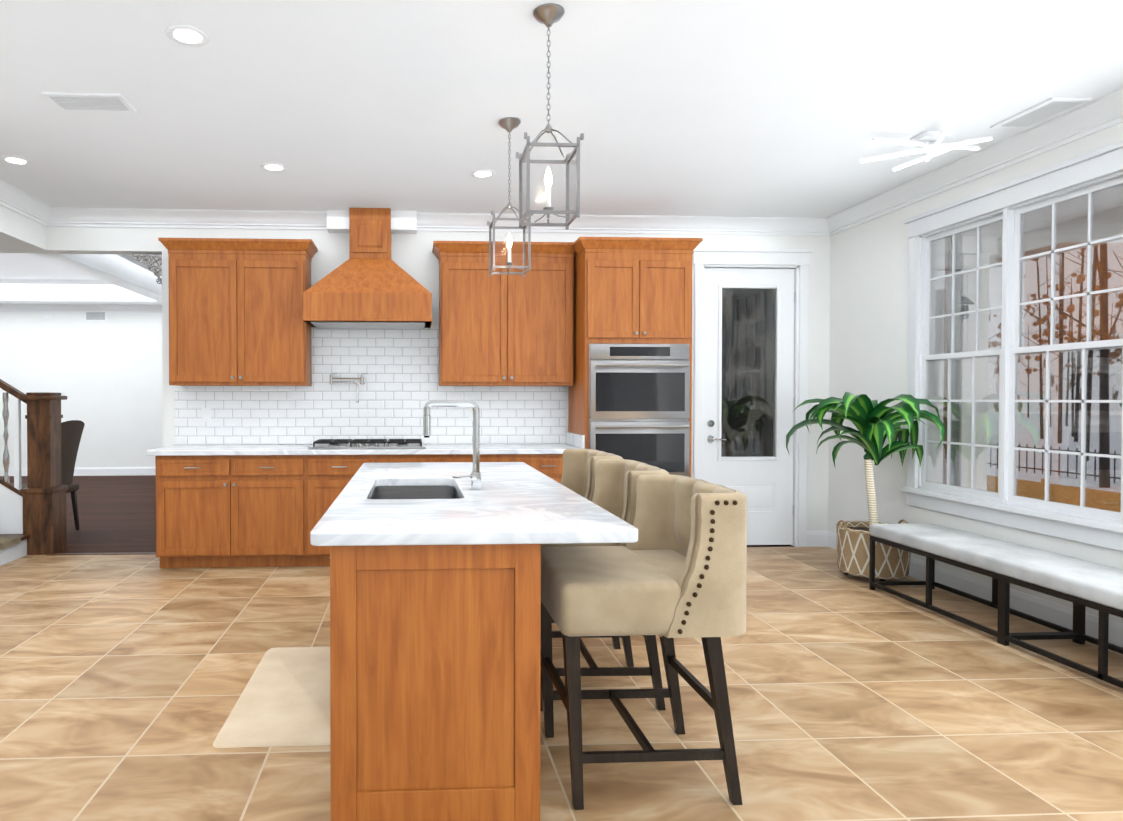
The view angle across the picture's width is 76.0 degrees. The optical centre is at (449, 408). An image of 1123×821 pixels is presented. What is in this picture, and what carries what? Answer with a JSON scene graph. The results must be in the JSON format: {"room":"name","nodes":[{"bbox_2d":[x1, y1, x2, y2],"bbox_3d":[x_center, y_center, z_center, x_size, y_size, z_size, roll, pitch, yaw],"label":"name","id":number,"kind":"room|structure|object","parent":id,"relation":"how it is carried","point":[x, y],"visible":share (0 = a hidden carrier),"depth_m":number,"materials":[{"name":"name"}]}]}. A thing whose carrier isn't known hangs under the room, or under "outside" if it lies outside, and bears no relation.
{"room":"kitchen","nodes":[
{"label":"kitchen","id":0,"kind":"room"},
{"bbox_2d":[0,313,162,467],"bbox_3d":[-5.827,-0.299,12.171,6.470,2.900,0.150,0,1,-3],"label":"wall","id":1,"kind":"structure","parent":0,"point":[105,378],"depth_m":12.09,"materials":[{"name":"paint"}]},
{"bbox_2d":[44,316,51,319],"bbox_3d":[-6.807,-1.531,12.017,0.116,0.051,0.020,0,1,-3],"label":"air vent","id":2,"kind":"object","parent":1,"relation":"in","point":[45,317],"depth_m":12.01,"materials":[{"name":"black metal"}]},
{"bbox_2d":[85,313,106,320],"bbox_3d":[-6.013,-1.552,12.057,0.350,0.119,0.020,0,1,-3],"label":"air vent","id":3,"kind":"object","parent":1,"relation":"in","point":[95,317],"depth_m":12.05,"materials":[{"name":"white metal"}]},
{"bbox_2d":[1,475,794,552],"bbox_3d":[-2.739,1.242,9.245,12.340,0.100,6.450,0,1,-3],"label":"floor","id":4,"kind":"structure","parent":0,"point":[116,514],"depth_m":7.99,"materials":[{"name":"brown wood"}]},
{"bbox_2d":[22,420,84,529],"bbox_3d":[-3.929,0.671,6.848,0.620,1.110,0.600,0,1,-3],"label":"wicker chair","id":5,"kind":"object","parent":4,"relation":"on","point":[71,432],"visible":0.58,"depth_m":6.90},
{"bbox_2d":[0,227,829,530],"bbox_3d":[-2.578,-0.213,6.079,12.340,2.900,0.150,0,1,-3],"label":"wall","id":6,"kind":"structure","parent":0,"point":[414,257],"depth_m":6.12,"materials":[{"name":"paint"}]},
{"bbox_2d":[132,253,161,284],"bbox_3d":[-2.574,-1.171,6.065,0.279,0.314,0.024,0,1,-3],"label":"corbel bracket","id":7,"kind":"object","parent":6,"relation":"attached to","point":[151,265],"visible":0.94,"depth_m":6.06,"materials":[{"name":"white wood"}]},
{"bbox_2d":[158,238,317,385],"bbox_3d":[-1.720,-0.775,5.854,1.211,1.174,0.366,0,1,-3],"label":"upper cabinet","id":8,"kind":"object","parent":6,"relation":"attached to","point":[235,311],"visible":1,"depth_m":5.71,"materials":[{"name":"brown wood"}]},
{"bbox_2d":[303,208,431,328],"bbox_3d":[-0.653,-1.168,5.819,1.016,0.981,0.534,0,1,-3],"label":"range hood","id":9,"kind":"object","parent":6,"relation":"attached to","point":[370,283],"depth_m":5.67,"materials":[{"name":"brown wood"}]},
{"bbox_2d":[175,328,565,444],"bbox_3d":[-0.657,-0.188,6.095,3.352,0.995,0.011,0,1,-3],"label":"tile backsplash","id":10,"kind":"structure","parent":6,"relation":"attached to","point":[400,388],"depth_m":6.09,"materials":[{"name":"white tile"}]},
{"bbox_2d":[202,408,210,421],"bbox_3d":[-2.064,0.058,6.017,0.074,0.116,0.007,0,1,-3],"label":"electrical outlet plate","id":11,"kind":"object","parent":10,"relation":"attached to","point":[206,414],"depth_m":6.01,"materials":[{"name":"white plastic"}]},
{"bbox_2d":[330,373,367,402],"bbox_3d":[-0.855,-0.173,6.033,0.323,0.251,0.092,0,1,-3],"label":"pot filler","id":12,"kind":"object","parent":10,"relation":"attached to","point":[362,380],"visible":1,"depth_m":6.00,"materials":[{"name":"silver metal"}]},
{"bbox_2d":[469,408,472,420],"bbox_3d":[0.209,0.056,6.133,0.074,0.116,0.007,0,1,-3],"label":"electrical outlet plate","id":13,"kind":"object","parent":10,"relation":"attached to","point":[470,409],"depth_m":6.13,"materials":[{"name":"white plastic"}]},
{"bbox_2d":[432,241,573,385],"bbox_3d":[0.444,-0.777,5.964,1.162,1.174,0.366,0,1,-3],"label":"upper cabinet","id":14,"kind":"object","parent":6,"relation":"attached to","point":[505,329],"visible":0.83,"depth_m":5.83,"materials":[{"name":"brown wood"}]},
{"bbox_2d":[567,432,584,447],"bbox_3d":[1.043,0.261,5.878,0.020,0.103,0.608,0,1,-3],"label":"backsplash","id":15,"kind":"structure","parent":6,"relation":"attached to","point":[572,438],"depth_m":5.77,"materials":[{"name":"white tile"}]},
{"bbox_2d":[704,268,794,544],"bbox_3d":[2.678,-0.010,6.294,0.842,2.464,0.110,0,1,-3],"label":"exterior door","id":16,"kind":"structure","parent":6,"relation":"in","point":[764,484],"depth_m":6.31,"materials":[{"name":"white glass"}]},
{"bbox_2d":[693,248,812,546],"bbox_3d":[2.666,-0.084,6.328,1.076,2.635,0.190,0,1,-3],"label":"door frame","id":17,"kind":"structure","parent":6,"relation":"attached to","point":[703,258],"depth_m":6.25,"materials":[{"name":"white wood"}]},
{"bbox_2d":[0,547,1122,820],"bbox_3d":[-2.342,1.352,1.456,12.340,0.100,9.150,0,1,-3],"label":"floor","id":18,"kind":"structure","parent":0,"point":[124,679],"depth_m":3.01,"materials":[{"name":"beige tile"}]},
{"bbox_2d":[0,379,67,565],"bbox_3d":[-4.237,0.073,5.465,1.845,2.345,1.425,0,1,-3],"label":"staircase","id":19,"kind":"structure","parent":18,"relation":"on","point":[33,517],"depth_m":5.99,"materials":[{"name":"brown wood"}]},
{"bbox_2d":[46,552,155,555],"bbox_3d":[-2.914,1.235,6.007,0.960,0.006,0.060,0,1,-3],"label":"threshold","id":20,"kind":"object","parent":18,"relation":"on","point":[129,553],"depth_m":6.00,"materials":[{"name":"brown wood"}]},
{"bbox_2d":[155,456,314,567],"bbox_3d":[-1.661,0.799,5.753,1.216,0.885,0.618,0,1,-3],"label":"base cabinet","id":21,"kind":"object","parent":18,"relation":"on","point":[243,505],"depth_m":5.45,"materials":[{"name":"brown wood"}]},
{"bbox_2d":[147,444,583,455],"bbox_3d":[-0.630,0.335,5.779,3.372,0.040,0.638,0,1,-3],"label":"countertop","id":22,"kind":"structure","parent":21,"relation":"on","point":[431,449],"depth_m":5.50,"materials":[{"name":"white stone"}]},
{"bbox_2d":[308,439,425,448],"bbox_3d":[-0.656,0.289,5.796,0.920,0.050,0.475,0,1,-3],"label":"gas cooktop","id":23,"kind":"object","parent":22,"relation":"in","point":[363,443],"visible":1,"depth_m":5.63,"materials":[{"name":"silver metal"}]},
{"bbox_2d":[213,647,329,747],"bbox_3d":[-0.674,1.270,3.212,0.514,0.013,1.054,0,1,-3],"label":"kitchen mat","id":24,"kind":"object","parent":18,"relation":"on","point":[284,699],"visible":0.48,"depth_m":3.02,"materials":[{"name":"beige fabric"}]},
{"bbox_2d":[315,456,450,565],"bbox_3d":[-0.604,0.798,5.807,1.192,0.885,0.618,0,1,-3],"label":"base cabinet","id":25,"kind":"object","parent":18,"relation":"on","point":[332,473],"depth_m":5.49,"materials":[{"name":"brown wood"}]},
{"bbox_2d":[329,544,540,820],"bbox_3d":[-0.108,0.834,3.241,0.671,0.885,2.228,0,1,-3],"label":"kitchen island","id":26,"kind":"object","parent":18,"relation":"on","point":[435,605],"depth_m":2.14,"materials":[{"name":"brown wood"}]},
{"bbox_2d":[310,460,637,547],"bbox_3d":[0.025,0.371,3.248,0.996,0.040,2.284,0,1,-3],"label":"island countertop","id":27,"kind":"structure","parent":26,"relation":"on","point":[411,504],"depth_m":2.48,"materials":[{"name":"white stone"}]},
{"bbox_2d":[451,456,562,482],"bbox_3d":[0.449,0.798,5.861,1.209,0.885,0.618,0,1,-3],"label":"base cabinet","id":28,"kind":"object","parent":18,"relation":"on","point":[551,466],"depth_m":5.56,"materials":[{"name":"brown wood"}]},
{"bbox_2d":[552,449,622,648],"bbox_3d":[0.595,0.757,3.957,0.630,1.020,0.619,0,1,-4],"label":"stool","id":29,"kind":"object","parent":18,"relation":"on","point":[578,474],"visible":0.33,"depth_m":4.21,"materials":[{"name":"fabric"}]},
{"bbox_2d":[540,459,668,710],"bbox_3d":[0.624,0.767,3.245,0.630,1.020,0.619,0,1,-1],"label":"stool","id":30,"kind":"object","parent":18,"relation":"on","point":[615,493],"visible":0.31,"depth_m":3.02,"materials":[{"name":"fabric"}]},
{"bbox_2d":[568,237,702,476],"bbox_3d":[1.489,-0.051,5.859,0.978,2.582,0.704,0,1,-3],"label":"tall cabinet","id":31,"kind":"object","parent":18,"relation":"on","point":[630,394],"visible":0.73,"depth_m":5.58,"materials":[{"name":"brown wood"}]},
{"bbox_2d":[540,474,746,809],"bbox_3d":[0.652,0.777,2.537,0.630,1.020,0.619,0,1,-3],"label":"stool","id":32,"kind":"object","parent":18,"relation":"on","point":[677,569],"visible":0.98,"depth_m":2.29,"materials":[{"name":"fabric"}]},
{"bbox_2d":[786,392,945,580],"bbox_3d":[2.964,0.566,5.181,0.791,1.368,0.898,0,1,-3],"label":"dracaena plant","id":33,"kind":"object","parent":18,"relation":"on","point":[874,423],"visible":0.92,"depth_m":5.10,"materials":[{"name":"green plant"}]},
{"bbox_2d":[869,523,1122,688],"bbox_3d":[3.218,1.049,3.263,0.462,0.456,3.312,0,1,-3],"label":"bench","id":34,"kind":"object","parent":18,"relation":"on","point":[1081,584],"visible":1,"depth_m":3.81,"materials":[{"name":"black metal"}]},
{"bbox_2d":[0,0,1122,304],"bbox_3d":[-2.506,-1.718,4.634,12.340,0.150,15.600,0,1,-3],"label":"ceiling","id":35,"kind":"structure","parent":0,"point":[766,108],"depth_m":3.70,"materials":[{"name":"paint"}]},
{"bbox_2d":[0,156,31,164],"bbox_3d":[-2.869,-1.640,4.687,0.180,0.007,0.180,0,1,-3],"label":"recessed light","id":36,"kind":"object","parent":35,"relation":"in","point":[15,160],"visible":1,"depth_m":4.69,"materials":[{"name":"white plastic"}]},
{"bbox_2d":[0,205,46,249],"bbox_3d":[-5.827,-1.428,1.239,5.360,0.333,9.150,0,1,-3],"label":"soffit","id":37,"kind":"structure","parent":35,"relation":"attached to","point":[18,231],"depth_m":5.62,"materials":[{"name":"paint"}]},
{"bbox_2d":[0,254,161,303],"bbox_3d":[-6.253,-1.555,9.002,5.300,0.300,6.100,0,1,-3],"label":"beam","id":38,"kind":"structure","parent":35,"relation":"attached to","point":[124,278],"depth_m":9.37,"materials":[{"name":"white paint"}]},
{"bbox_2d":[41,92,136,112],"bbox_3d":[-1.907,-1.624,3.761,0.400,0.012,0.220,0,1,-3],"label":"ceiling vent","id":39,"kind":"object","parent":35,"relation":"in","point":[89,102],"visible":1,"depth_m":3.75,"materials":[{"name":"white metal"}]},
{"bbox_2d":[166,24,209,45],"bbox_3d":[-1.135,-1.617,3.073,0.180,0.007,0.180,0,1,-3],"label":"recessed light","id":40,"kind":"object","parent":35,"relation":"in","point":[188,35],"visible":1,"depth_m":3.07,"materials":[{"name":"white plastic"}]},
{"bbox_2d":[260,162,287,171],"bbox_3d":[-1.194,-1.642,4.822,0.180,0.007,0.180,0,1,-3],"label":"recessed light","id":41,"kind":"object","parent":35,"relation":"in","point":[275,167],"visible":0.96,"depth_m":4.82,"materials":[{"name":"white plastic"}]},
{"bbox_2d":[470,169,495,177],"bbox_3d":[0.237,-1.644,4.965,0.180,0.007,0.180,0,1,-3],"label":"recessed light","id":42,"kind":"object","parent":35,"relation":"in","point":[482,173],"visible":0.98,"depth_m":4.96,"materials":[{"name":"white plastic"}]},
{"bbox_2d":[487,117,532,276],"bbox_3d":[0.344,-1.201,4.040,0.236,0.867,0.236,0,1,-3],"label":"pendant lantern","id":43,"kind":"object","parent":35,"relation":"hanging from","point":[509,124],"visible":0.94,"depth_m":4.03,"materials":[{"name":"silver metal"}]},
{"bbox_2d":[516,3,583,229],"bbox_3d":[0.406,-1.187,2.893,0.236,0.863,0.236,0,1,-3],"label":"pendant lantern","id":44,"kind":"object","parent":35,"relation":"hanging from","point":[548,15],"visible":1,"depth_m":2.88,"materials":[{"name":"silver metal"}]},
{"bbox_2d":[860,125,991,170],"bbox_3d":[2.881,-1.579,4.250,0.736,0.115,0.608,0,1,-3],"label":"ceiling fixture","id":45,"kind":"object","parent":35,"relation":"attached to","point":[932,140],"visible":1,"depth_m":4.23,"materials":[{"name":"white"}]},
{"bbox_2d":[990,97,1091,128],"bbox_3d":[3.258,-1.626,3.914,0.220,0.012,0.400,0,1,-3],"label":"ceiling vent","id":46,"kind":"object","parent":35,"relation":"in","point":[1047,109],"visible":1,"depth_m":3.89,"materials":[{"name":"white metal"}]},
{"bbox_2d":[721,289,724,456],"bbox_3d":[0.536,-0.247,8.440,5.880,2.900,0.150,0,1,-3],"label":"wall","id":47,"kind":"structure","parent":0,"point":[723,304],"depth_m":8.50,"materials":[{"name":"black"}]},
{"bbox_2d":[725,289,773,456],"bbox_3d":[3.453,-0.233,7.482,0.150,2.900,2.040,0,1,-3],"label":"door glass","id":48,"kind":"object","parent":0,"point":[755,351],"depth_m":7.91,"materials":[{"name":"black glass"}]},
{"bbox_2d":[828,122,1122,623],"bbox_3d":[3.720,-0.152,1.744,0.200,2.900,9.150,0,1,-3],"label":"wall","id":49,"kind":"structure","parent":0,"point":[869,292],"depth_m":5.56,"materials":[{"name":"paint"}]},
{"bbox_2d":[0,467,1122,647],"bbox_3d":[-2.601,1.188,4.570,12.140,0.140,15.400,0,1,-3],"label":"baseboard","id":50,"kind":"structure","parent":49,"relation":"attached to","point":[1050,611],"depth_m":4.68,"materials":[{"name":"white wood"}]},
{"bbox_2d":[0,88,1122,313],"bbox_3d":[-2.601,-1.574,4.531,12.140,0.135,15.400,0,1,-3],"label":"crown molding","id":51,"kind":"structure","parent":49,"relation":"attached to","point":[1094,116],"depth_m":5.95,"materials":[{"name":"white wood"}]},
{"bbox_2d":[900,141,1122,550],"bbox_3d":[3.530,-0.319,3.659,0.125,2.130,3.302,0,1,-3],"label":"windows","id":52,"kind":"structure","parent":49,"relation":"in","point":[1015,341],"depth_m":4.32,"materials":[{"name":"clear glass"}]}
]}

